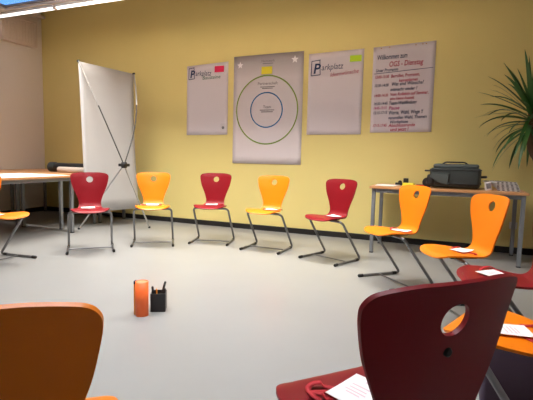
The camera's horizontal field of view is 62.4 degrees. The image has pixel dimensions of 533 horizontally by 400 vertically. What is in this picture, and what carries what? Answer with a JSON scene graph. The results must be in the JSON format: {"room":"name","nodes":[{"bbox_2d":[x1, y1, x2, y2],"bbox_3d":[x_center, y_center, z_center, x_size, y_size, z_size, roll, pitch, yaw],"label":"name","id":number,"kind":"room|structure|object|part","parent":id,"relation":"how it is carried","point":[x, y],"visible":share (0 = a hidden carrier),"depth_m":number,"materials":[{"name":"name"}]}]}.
{"room":"classroom","nodes":[
{"label":"classroom","id":0,"kind":"room"},
{"bbox_2d":[0,12,44,210],"bbox_3d":[-5.646,-1.251,4.076,0.100,3.560,8.300,4,6,23],"label":"wall","id":1,"kind":"structure","parent":0,"point":[21,74],"depth_m":7.47,"materials":[{"name":"paint"}]},
{"bbox_2d":[0,16,37,48],"bbox_3d":[-4.099,-2.800,7.277,0.100,0.427,0.630,4,6,23],"label":"box","id":2,"kind":"object","parent":1,"relation":"attached to","point":[16,30],"visible":1,"depth_m":7.25,"materials":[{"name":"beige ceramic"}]},
{"bbox_2d":[0,206,43,212],"bbox_3d":[-5.615,0.482,4.263,0.013,0.075,8.185,4,6,23],"label":"baseboard","id":3,"kind":"structure","parent":1,"relation":"attached to","point":[34,209],"depth_m":7.74,"materials":[{"name":"black"}]},
{"bbox_2d":[27,13,44,18],"bbox_3d":[-3.965,-3.164,7.542,0.100,0.035,0.320,4,6,23],"label":"trim","id":4,"kind":"structure","parent":1,"relation":"attached to","point":[35,15],"depth_m":7.55,"materials":[{"name":"paint"}]},
{"bbox_2d":[0,0,76,11],"bbox_3d":[-1.587,-2.333,1.855,8.960,0.030,7.360,4,6,23],"label":"ceiling","id":5,"kind":"structure","parent":0,"point":[2,9],"depth_m":6.35,"materials":[{"name":"paint"}]},
{"bbox_2d":[0,0,51,7],"bbox_3d":[-3.499,-2.777,5.613,1.490,0.028,1.500,4,6,23],"label":"window","id":6,"kind":"structure","parent":5,"relation":"attached to","point":[4,3],"depth_m":6.31,"materials":[{"name":"blue glass"}]},
{"bbox_2d":[0,4,56,17],"bbox_3d":[-3.666,-2.801,6.560,1.410,0.078,0.077,4,6,23],"label":"ceiling lamp","id":7,"kind":"object","parent":5,"relation":"attached to","point":[46,7],"visible":0.8,"depth_m":6.46,"materials":[{"name":"white plastic"}]},
{"bbox_2d":[54,0,119,9],"bbox_3d":[-2.326,-2.716,6.000,1.460,0.078,0.077,4,6,23],"label":"ceiling lamp","id":8,"kind":"object","parent":5,"relation":"attached to","point":[77,3],"visible":1,"depth_m":6.09,"materials":[{"name":"white plastic"}]},
{"bbox_2d":[0,210,532,399],"bbox_3d":[-1.496,0.832,2.555,9.160,0.100,8.400,4,6,23],"label":"floor","id":9,"kind":"structure","parent":0,"point":[235,324],"depth_m":3.42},
{"bbox_2d":[0,172,19,226],"bbox_3d":[-4.264,0.018,5.793,1.170,0.760,1.420,4,6,23],"label":"work table","id":10,"kind":"object","parent":9,"relation":"on","point":[17,201],"visible":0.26,"depth_m":6.18,"materials":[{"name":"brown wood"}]},
{"bbox_3d":[-3.509,0.003,6.196,0.040,0.722,0.040,4,6,23],"label":"leg","id":11,"kind":"part","parent":10,"relation":"part of","materials":[{"name":"grey metal"}]},
{"bbox_2d":[0,176,36,259],"bbox_3d":[-2.546,0.174,4.180,0.477,0.843,0.491,3,6,17],"label":"chair","id":12,"kind":"object","parent":9,"relation":"on","point":[12,215],"visible":0.95,"depth_m":4.36,"materials":[{"name":"orange paint"}]},
{"bbox_3d":[-2.506,0.130,4.164,0.395,0.074,0.392,3,6,17],"label":"seat","id":13,"kind":"part","parent":12,"relation":"part of","materials":[{"name":"orange paint"}]},
{"bbox_2d":[0,173,73,232],"bbox_3d":[-3.247,0.083,5.367,1.000,0.760,1.420,4,6,23],"label":"work table","id":14,"kind":"object","parent":9,"relation":"on","point":[18,180],"visible":0.59,"depth_m":5.67,"materials":[{"name":"brown wood"}]},
{"bbox_3d":[-3.407,0.010,6.153,0.040,0.722,0.040,4,6,23],"label":"leg","id":15,"kind":"part","parent":14,"relation":"part of","materials":[{"name":"grey metal"}]},
{"bbox_2d":[0,173,68,177],"bbox_3d":[-3.212,-0.296,5.341,0.880,0.002,1.240,4,6,23],"label":"paper sheet","id":16,"kind":"object","parent":14,"relation":"on","point":[4,175],"visible":1,"depth_m":5.57,"materials":[{"name":"white paper"}]},
{"bbox_3d":[-2.569,0.063,5.803,0.040,0.722,0.040,4,6,23],"label":"leg","id":17,"kind":"part","parent":14,"relation":"part of","materials":[{"name":"grey metal"}]},
{"bbox_2d":[0,169,96,229],"bbox_3d":[-3.520,-0.051,6.667,1.860,0.760,0.705,4,6,23],"label":"work table","id":18,"kind":"object","parent":9,"relation":"on","point":[60,184],"visible":0.45,"depth_m":6.37,"materials":[{"name":"brown wood"}]},
{"bbox_3d":[-4.215,-0.120,7.291,0.040,0.722,0.040,4,6,23],"label":"leg","id":19,"kind":"part","parent":18,"relation":"part of","materials":[{"name":"grey metal"}]},
{"bbox_3d":[-2.824,0.034,6.045,0.040,0.722,0.040,4,6,23],"label":"leg","id":20,"kind":"part","parent":18,"relation":"part of","materials":[{"name":"grey metal"}]},
{"bbox_2d":[47,162,82,171],"bbox_3d":[-2.925,-0.490,6.640,0.915,0.146,0.146,4,6,23],"label":"roll","id":21,"kind":"object","parent":18,"relation":"on","point":[51,166],"visible":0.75,"depth_m":6.67,"materials":[{"name":"black plastic"}]},
{"bbox_2d":[57,167,83,172],"bbox_3d":[-2.817,-0.439,6.457,0.610,0.086,0.086,4,6,23],"label":"paper roll","id":22,"kind":"object","parent":18,"relation":"on","point":[59,169],"visible":0.73,"depth_m":6.45,"materials":[{"name":"beige paper"}]},
{"bbox_3d":[-2.585,-0.017,6.609,0.040,0.722,0.040,4,6,23],"label":"leg","id":23,"kind":"part","parent":18,"relation":"part of","materials":[{"name":"grey metal"}]},
{"bbox_2d":[0,302,117,399],"bbox_3d":[-0.502,0.546,0.863,0.492,0.843,0.477,0,6,-13],"label":"chair","id":24,"kind":"object","parent":9,"relation":"on","point":[49,350],"visible":1,"depth_m":0.67,"materials":[{"name":"orange paint"}]},
{"bbox_3d":[-0.511,0.496,0.898,0.392,0.074,0.395,0,6,-13],"label":"seat","id":25,"kind":"part","parent":24,"relation":"part of","materials":[{"name":"orange paint"}]},
{"bbox_2d":[18,169,125,222],"bbox_3d":[-3.254,-0.106,7.293,1.860,0.760,0.620,4,6,23],"label":"work table","id":26,"kind":"object","parent":9,"relation":"on","point":[44,183],"visible":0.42,"depth_m":7.40,"materials":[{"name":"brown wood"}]},
{"bbox_3d":[-3.966,-0.173,7.878,0.040,0.722,0.040,4,6,23],"label":"leg","id":27,"kind":"part","parent":26,"relation":"part of","materials":[{"name":"grey metal"}]},
{"bbox_3d":[-2.542,-0.025,6.710,0.040,0.722,0.040,4,6,23],"label":"leg","id":28,"kind":"part","parent":26,"relation":"part of","materials":[{"name":"grey metal"}]},
{"bbox_3d":[-2.336,-0.069,7.196,0.040,0.722,0.040,4,6,23],"label":"leg","id":29,"kind":"part","parent":26,"relation":"part of","materials":[{"name":"grey metal"}]},
{"bbox_2d":[65,172,114,254],"bbox_3d":[-1.920,0.128,4.792,0.491,0.843,0.477,-1,6,-22],"label":"chair","id":30,"kind":"object","parent":9,"relation":"on","point":[89,194],"visible":0.99,"depth_m":4.91,"materials":[{"name":"red paint"}]},
{"bbox_2d":[78,206,100,208],"bbox_3d":[-1.942,0.085,4.839,0.242,0.017,0.110,-1,6,-22],"label":"name badge","id":31,"kind":"object","parent":30,"relation":"on","point":[94,207],"visible":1,"depth_m":4.84,"materials":[{"name":"white paper"}]},
{"bbox_3d":[-1.984,-0.140,4.941,0.399,0.341,0.085,-1,6,-22],"label":"backrest","id":32,"kind":"part","parent":30,"relation":"part of","materials":[{"name":"red paint"}]},
{"bbox_3d":[-1.904,0.086,4.750,0.392,0.074,0.395,-1,6,-22],"label":"seat","id":33,"kind":"part","parent":30,"relation":"part of","materials":[{"name":"red paint"}]},
{"bbox_2d":[77,60,150,229],"bbox_3d":[-2.115,-0.748,6.124,0.914,2.318,0.587,-3,7,-39],"label":"banner stand","id":34,"kind":"object","parent":9,"relation":"on","point":[106,94],"visible":0.91,"depth_m":6.33,"materials":[{"name":"fabric"}]},
{"bbox_3d":[-2.422,-1.588,5.983,0.311,0.607,0.022,2,6,12],"label":"rod","id":35,"kind":"part","parent":34,"relation":"part of","materials":[{"name":"silver metal"}]},
{"bbox_3d":[-2.115,-0.881,5.994,0.379,0.805,0.019,2,6,8],"label":"rod","id":36,"kind":"part","parent":34,"relation":"part of","materials":[{"name":"grey"}]},
{"bbox_3d":[-1.888,-0.920,6.165,0.053,0.861,0.424,2,6,8],"label":"rod","id":37,"kind":"part","parent":34,"relation":"part of","materials":[{"name":"grey"}]},
{"bbox_3d":[-1.908,-1.612,6.407,0.029,0.483,0.246,-1,6,-26],"label":"rod","id":38,"kind":"part","parent":34,"relation":"part of","materials":[{"name":"silver metal"}]},
{"bbox_2d":[134,280,148,316],"bbox_3d":[-0.828,0.648,2.903,0.096,0.228,0.085,1,6,0],"label":"tube","id":39,"kind":"object","parent":9,"relation":"on","point":[141,287],"visible":1,"depth_m":2.87,"materials":[{"name":"orange"}]},
{"bbox_2d":[130,172,173,246],"bbox_3d":[-1.341,0.101,5.199,0.491,0.843,0.477,0,6,-12],"label":"chair","id":40,"kind":"object","parent":9,"relation":"on","point":[153,192],"visible":0.99,"depth_m":5.33,"materials":[{"name":"orange paint"}]},
{"bbox_3d":[-1.331,0.060,5.155,0.392,0.074,0.395,0,6,-12],"label":"seat","id":41,"kind":"part","parent":40,"relation":"part of","materials":[{"name":"orange paint"}]},
{"bbox_3d":[-1.374,-0.167,5.358,0.399,0.341,0.085,0,6,-12],"label":"backrest","id":42,"kind":"part","parent":40,"relation":"part of","materials":[{"name":"orange paint"}]},
{"bbox_2d":[150,290,166,311],"bbox_3d":[-0.740,0.690,3.018,0.100,0.125,0.100,1,6,-7],"label":"pen holder","id":43,"kind":"object","parent":9,"relation":"on","point":[158,302],"visible":0.89,"depth_m":2.97,"materials":[{"name":"black plastic"}]},
{"bbox_2d":[188,173,234,245],"bbox_3d":[-0.664,0.099,5.378,0.491,0.843,0.477,2,6,7],"label":"chair","id":44,"kind":"object","parent":9,"relation":"on","point":[215,192],"visible":0.98,"depth_m":5.52,"materials":[{"name":"red paint"}]},
{"bbox_3d":[-0.668,0.057,5.333,0.392,0.074,0.395,2,6,7],"label":"seat","id":45,"kind":"part","parent":44,"relation":"part of","materials":[{"name":"red paint"}]},
{"bbox_3d":[-0.635,-0.168,5.540,0.399,0.341,0.085,2,6,7],"label":"backrest","id":46,"kind":"part","parent":44,"relation":"part of","materials":[{"name":"red paint"}]},
{"bbox_2d":[239,175,292,254],"bbox_3d":[0.003,0.148,5.030,0.491,0.843,0.477,4,6,24],"label":"chair","id":47,"kind":"object","parent":9,"relation":"on","point":[273,196],"visible":0.98,"depth_m":5.14,"materials":[{"name":"orange paint"}]},
{"bbox_3d":[-0.012,0.106,4.989,0.392,0.074,0.395,4,6,24],"label":"seat","id":48,"kind":"part","parent":47,"relation":"part of","materials":[{"name":"orange paint"}]},
{"bbox_3d":[0.087,-0.116,5.177,0.399,0.341,0.085,4,6,24],"label":"backrest","id":49,"kind":"part","parent":47,"relation":"part of","materials":[{"name":"orange paint"}]},
{"bbox_2d":[298,179,359,266],"bbox_3d":[0.659,0.207,4.585,0.477,0.843,0.491,-4,8,-44],"label":"chair","id":50,"kind":"object","parent":9,"relation":"on","point":[340,201],"visible":0.98,"depth_m":4.65,"materials":[{"name":"red paint"}]},
{"bbox_3d":[0.631,0.163,4.552,0.395,0.074,0.392,-4,8,-44],"label":"seat","id":51,"kind":"part","parent":50,"relation":"part of","materials":[{"name":"red paint"}]},
{"bbox_2d":[325,214,343,217],"bbox_3d":[0.714,0.168,4.597,0.112,0.018,0.241,-3,7,-40],"label":"name badge","id":52,"kind":"object","parent":50,"relation":"on","point":[332,215],"visible":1,"depth_m":4.62,"materials":[{"name":"white paper"}]},
{"bbox_3d":[0.799,-0.052,4.692,0.085,0.341,0.399,-4,8,-44],"label":"backrest","id":53,"kind":"part","parent":50,"relation":"part of","materials":[{"name":"red paint"}]},
{"bbox_2d":[358,185,433,289],"bbox_3d":[1.107,0.296,3.779,0.477,0.843,0.491,-1,6,-21],"label":"chair","id":54,"kind":"object","parent":9,"relation":"on","point":[413,209],"visible":0.96,"depth_m":3.80,"materials":[{"name":"orange paint"}]},
{"bbox_3d":[1.070,0.251,3.760,0.395,0.074,0.392,-1,6,-21],"label":"seat","id":55,"kind":"part","parent":54,"relation":"part of","materials":[{"name":"orange paint"}]},
{"bbox_2d":[390,227,412,232],"bbox_3d":[1.147,0.259,3.781,0.126,0.016,0.247,-2,6,-28],"label":"name badge","id":56,"kind":"object","parent":54,"relation":"on","point":[396,229],"visible":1,"depth_m":3.76,"materials":[{"name":"white paper"}]},
{"bbox_3d":[1.289,0.044,3.821,0.085,0.341,0.399,-1,6,-21],"label":"backrest","id":57,"kind":"part","parent":54,"relation":"part of","materials":[{"name":"orange paint"}]},
{"bbox_2d":[276,273,516,399],"bbox_3d":[0.262,0.545,1.051,0.491,0.843,0.477,-1,6,-25],"label":"chair","id":58,"kind":"object","parent":9,"relation":"on","point":[405,354],"visible":0.98,"depth_m":0.83,"materials":[{"name":"red paint"}]},
{"bbox_3d":[0.246,0.495,1.083,0.392,0.074,0.395,-1,6,-25],"label":"seat","id":59,"kind":"part","parent":58,"relation":"part of","materials":[{"name":"red paint"}]},
{"bbox_2d":[305,373,372,399],"bbox_3d":[0.210,0.491,1.124,0.216,0.021,0.144,-1,6,-25],"label":"name badge","id":60,"kind":"object","parent":58,"relation":"on","point":[356,387],"visible":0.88,"depth_m":1.13,"materials":[{"name":"white paper"}]},
{"bbox_3d":[0.347,0.314,0.856,0.399,0.341,0.085,-1,6,-25],"label":"backrest","id":61,"kind":"part","parent":58,"relation":"part of","materials":[{"name":"red paint"}]},
{"bbox_2d":[369,183,529,267],"bbox_3d":[2.004,0.239,4.996,1.565,0.760,0.700,4,6,23],"label":"work table","id":62,"kind":"object","parent":9,"relation":"on","point":[437,191],"visible":0.77,"depth_m":4.71,"materials":[{"name":"brown wood"}]},
{"bbox_3d":[1.206,0.228,5.001,0.040,0.722,0.040,4,6,23],"label":"leg","id":63,"kind":"part","parent":62,"relation":"part of","materials":[{"name":"grey metal"}]},
{"bbox_3d":[1.443,0.178,5.561,0.040,0.722,0.040,4,6,23],"label":"leg","id":64,"kind":"part","parent":62,"relation":"part of","materials":[{"name":"grey metal"}]},
{"bbox_2d":[395,178,408,184],"bbox_3d":[1.615,-0.219,5.250,0.150,0.085,0.060,3,6,17],"label":"tape dispenser","id":65,"kind":"object","parent":62,"relation":"on","point":[405,180],"visible":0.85,"depth_m":5.22,"materials":[{"name":"black plastic"}]},
{"bbox_2d":[422,161,486,188],"bbox_3d":[2.103,-0.282,4.906,0.644,0.293,0.421,4,6,27],"label":"suitcase","id":66,"kind":"object","parent":62,"relation":"on","point":[465,175],"visible":0.98,"depth_m":4.75,"materials":[{"name":"grey fabric"}]},
{"bbox_3d":[2.081,-0.404,4.853,0.271,0.040,0.018,4,6,27],"label":"handle","id":67,"kind":"part","parent":66,"relation":"part of","materials":[{"name":"black plastic"}]},
{"bbox_2d":[484,182,491,190],"bbox_3d":[2.325,-0.145,4.617,0.069,0.092,0.062,3,6,15],"label":"box","id":68,"kind":"object","parent":62,"relation":"on","point":[488,186],"visible":1,"depth_m":4.59,"materials":[{"name":"white cardboard"}]},
{"bbox_2d":[497,189,519,191],"bbox_3d":[2.591,-0.108,4.705,0.210,0.013,0.301,4,6,29],"label":"brochure","id":69,"kind":"object","parent":62,"relation":"on","point":[497,189],"visible":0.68,"depth_m":4.57,"materials":[{"name":"white paper"}]},
{"bbox_3d":[2.581,-0.124,4.721,0.210,0.013,0.301,4,6,24],"label":"brochure","id":70,"kind":"object","parent":69,"relation":"on","visible":0},
{"bbox_2d":[493,186,519,188],"bbox_3d":[2.562,-0.137,4.715,0.210,0.013,0.301,3,6,19],"label":"brochure","id":71,"kind":"object","parent":70,"relation":"on","point":[493,186],"visible":0.64,"depth_m":4.58,"materials":[{"name":"white paper"}]},
{"bbox_2d":[492,185,518,187],"bbox_3d":[2.553,-0.152,4.731,0.210,0.013,0.301,3,6,14],"label":"brochure","id":72,"kind":"object","parent":71,"relation":"on","point":[492,185],"visible":0.59,"depth_m":4.59,"materials":[{"name":"white paper"}]},
{"bbox_2d":[491,184,518,185],"bbox_3d":[2.534,-0.166,4.725,0.210,0.013,0.301,2,6,9],"label":"brochure","id":73,"kind":"object","parent":72,"relation":"on","point":[491,184],"visible":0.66,"depth_m":4.59,"materials":[{"name":"white paper"}]},
{"bbox_2d":[491,183,517,184],"bbox_3d":[2.524,-0.181,4.741,0.210,0.013,0.301,2,6,4],"label":"brochure","id":74,"kind":"object","parent":73,"relation":"on","point":[491,183],"visible":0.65,"depth_m":4.59,"materials":[{"name":"white paper"}]},
{"bbox_2d":[483,180,516,183],"bbox_3d":[2.505,-0.195,4.734,0.210,0.013,0.301,1,6,-1],"label":"brochure","id":75,"kind":"object","parent":74,"relation":"on","point":[483,180],"visible":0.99,"depth_m":4.67,"materials":[{"name":"white paper"}]},
{"bbox_3d":[2.802,0.265,4.993,0.040,0.722,0.040,4,6,23],"label":"leg","id":76,"kind":"part","parent":62,"relation":"part of","materials":[{"name":"grey metal"}]},
{"bbox_3d":[2.564,0.314,4.433,0.040,0.722,0.040,4,6,23],"label":"leg","id":77,"kind":"part","parent":62,"relation":"part of","materials":[{"name":"grey metal"}]},
{"bbox_3d":[1.389,-0.173,5.144,0.210,0.003,0.296,3,6,19],"label":"paper sheet","id":78,"kind":"object","parent":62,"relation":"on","visible":0},
{"bbox_2d":[378,184,397,185],"bbox_3d":[1.405,-0.172,5.105,0.210,0.003,0.296,5,7,32],"label":"paper sheet","id":79,"kind":"object","parent":78,"relation":"on","point":[379,184],"visible":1,"depth_m":5.04,"materials":[{"name":"white paper"}]},
{"bbox_2d":[420,194,509,316],"bbox_3d":[1.305,0.382,2.958,0.477,0.843,0.491,1,6,-6],"label":"chair","id":80,"kind":"object","parent":9,"relation":"on","point":[487,225],"visible":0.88,"depth_m":2.95,"materials":[{"name":"orange paint"}]},
{"bbox_3d":[1.265,0.335,2.949,0.395,0.074,0.392,1,6,-6],"label":"seat","id":81,"kind":"part","parent":80,"relation":"part of","materials":[{"name":"orange paint"}]},
{"bbox_2d":[450,246,476,254],"bbox_3d":[1.332,0.343,2.970,0.153,0.017,0.228,-2,7,-31],"label":"name badge","id":82,"kind":"object","parent":80,"relation":"on","point":[459,250],"visible":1,"depth_m":2.98,"materials":[{"name":"white paper"}]},
{"bbox_3d":[1.498,0.134,2.955,0.085,0.341,0.399,1,6,-6],"label":"backrest","id":83,"kind":"part","parent":80,"relation":"part of","materials":[{"name":"orange paint"}]},
{"bbox_2d":[443,311,532,399],"bbox_3d":[0.900,0.510,1.558,0.477,0.843,0.491,6,8,43],"label":"chair","id":84,"kind":"object","parent":9,"relation":"on","point":[520,345],"visible":0.27,"depth_m":1.49,"materials":[{"name":"orange paint"}]},
{"bbox_3d":[0.871,0.461,1.581,0.395,0.074,0.392,6,8,43],"label":"seat","id":85,"kind":"part","parent":84,"relation":"part of","materials":[{"name":"orange paint"}]},
{"bbox_2d":[500,324,532,341],"bbox_3d":[0.927,0.471,1.563,0.248,0.018,0.167,2,6,5],"label":"name badge","id":86,"kind":"object","parent":84,"relation":"on","point":[521,330],"visible":0.8,"depth_m":1.57,"materials":[{"name":"white paper"}]},
{"bbox_2d":[457,262,532,315],"bbox_3d":[1.266,0.445,2.307,0.477,0.843,0.491,2,6,12],"label":"chair","id":87,"kind":"object","parent":9,"relation":"on","point":[466,272],"visible":0.43,"depth_m":2.34,"materials":[{"name":"red paint"}]},
{"bbox_2d":[475,266,503,275],"bbox_3d":[1.214,0.393,2.369,0.171,0.025,0.230,2,6,12],"label":"name badge","id":88,"kind":"object","parent":87,"relation":"on","point":[485,272],"visible":0.68,"depth_m":2.38,"materials":[{"name":"white paper"}]},
{"bbox_3d":[1.228,0.397,2.311,0.395,0.074,0.392,2,6,12],"label":"seat","id":89,"kind":"part","parent":87,"relation":"part of","materials":[{"name":"red paint"}]},
{"bbox_2d":[475,51,532,168],"bbox_3d":[2.743,-0.448,4.587,1.116,2.240,0.876,4,6,23],"label":"yucca plant","id":90,"kind":"object","parent":9,"relation":"on","point":[526,138],"visible":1,"depth_m":4.55,"materials":[{"name":"green plant"}]},
{"bbox_2d":[479,348,532,399],"bbox_3d":[1.103,0.718,1.879,0.335,0.376,0.120,4,6,23],"label":"cloth bag","id":91,"kind":"object","parent":9,"relation":"on","point":[513,371],"visible":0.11,"depth_m":1.85,"materials":[{"name":"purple fabric"}]},
{"bbox_2d":[41,0,532,248],"bbox_3d":[0.160,-1.327,6.184,9.160,3.560,0.100,4,6,23],"label":"wall","id":92,"kind":"structure","parent":0,"point":[156,41],"depth_m":5.98,"materials":[{"name":"yellow paint"}]},
{"bbox_2d":[187,62,227,134],"bbox_3d":[-0.887,-1.499,6.549,0.700,1.056,0.011,4,6,23],"label":"sheet","id":93,"kind":"object","parent":92,"relation":"attached to","point":[207,89],"visible":1,"depth_m":6.55,"materials":[{"name":"paper"}]},
{"bbox_2d":[215,66,223,71],"bbox_3d":[-0.689,-1.912,6.421,0.155,0.090,0.006,4,6,23],"label":"sticky note","id":94,"kind":"object","parent":93,"relation":"attached to","point":[217,68],"visible":1,"depth_m":6.42,"materials":[{"name":"red paper"}]},
{"bbox_2d":[232,51,303,164],"bbox_3d":[0.001,-1.275,6.193,1.053,1.532,0.010,4,6,23],"label":"printed poster","id":95,"kind":"object","parent":92,"relation":"attached to","point":[267,108],"visible":1,"depth_m":6.19,"materials":[{"name":"white paper"}]},
{"bbox_2d":[261,66,271,73],"bbox_3d":[0.004,-1.809,6.136,0.161,0.104,0.007,4,6,23],"label":"sticky note","id":96,"kind":"object","parent":95,"relation":"attached to","point":[265,70],"visible":1,"depth_m":6.13,"materials":[{"name":"yellow paper"}]},
{"bbox_2d":[47,206,532,254],"bbox_3d":[0.099,0.412,6.302,8.960,0.075,0.013,4,6,23],"label":"baseboard","id":97,"kind":"structure","parent":92,"relation":"attached to","point":[502,249],"depth_m":6.12,"materials":[{"name":"black"}]},
{"bbox_2d":[306,49,363,134],"bbox_3d":[0.896,-1.411,5.801,0.734,1.089,0.010,4,6,23],"label":"sheet","id":98,"kind":"object","parent":92,"relation":"attached to","point":[335,83],"visible":1,"depth_m":5.80,"materials":[{"name":"paper"}]},
{"bbox_2d":[350,55,361,61],"bbox_3d":[1.147,-1.820,5.651,0.150,0.080,0.006,4,6,23],"label":"sticky note","id":99,"kind":"object","parent":98,"relation":"attached to","point":[353,58],"visible":1,"depth_m":5.65,"materials":[{"name":"green paper"}]},
{"bbox_2d":[370,41,435,132],"bbox_3d":[1.684,-1.390,5.469,0.740,1.094,0.010,4,6,23],"label":"sheet","id":100,"kind":"object","parent":92,"relation":"attached to","point":[403,74],"visible":1,"depth_m":5.46,"materials":[{"name":"paper"}]}
]}

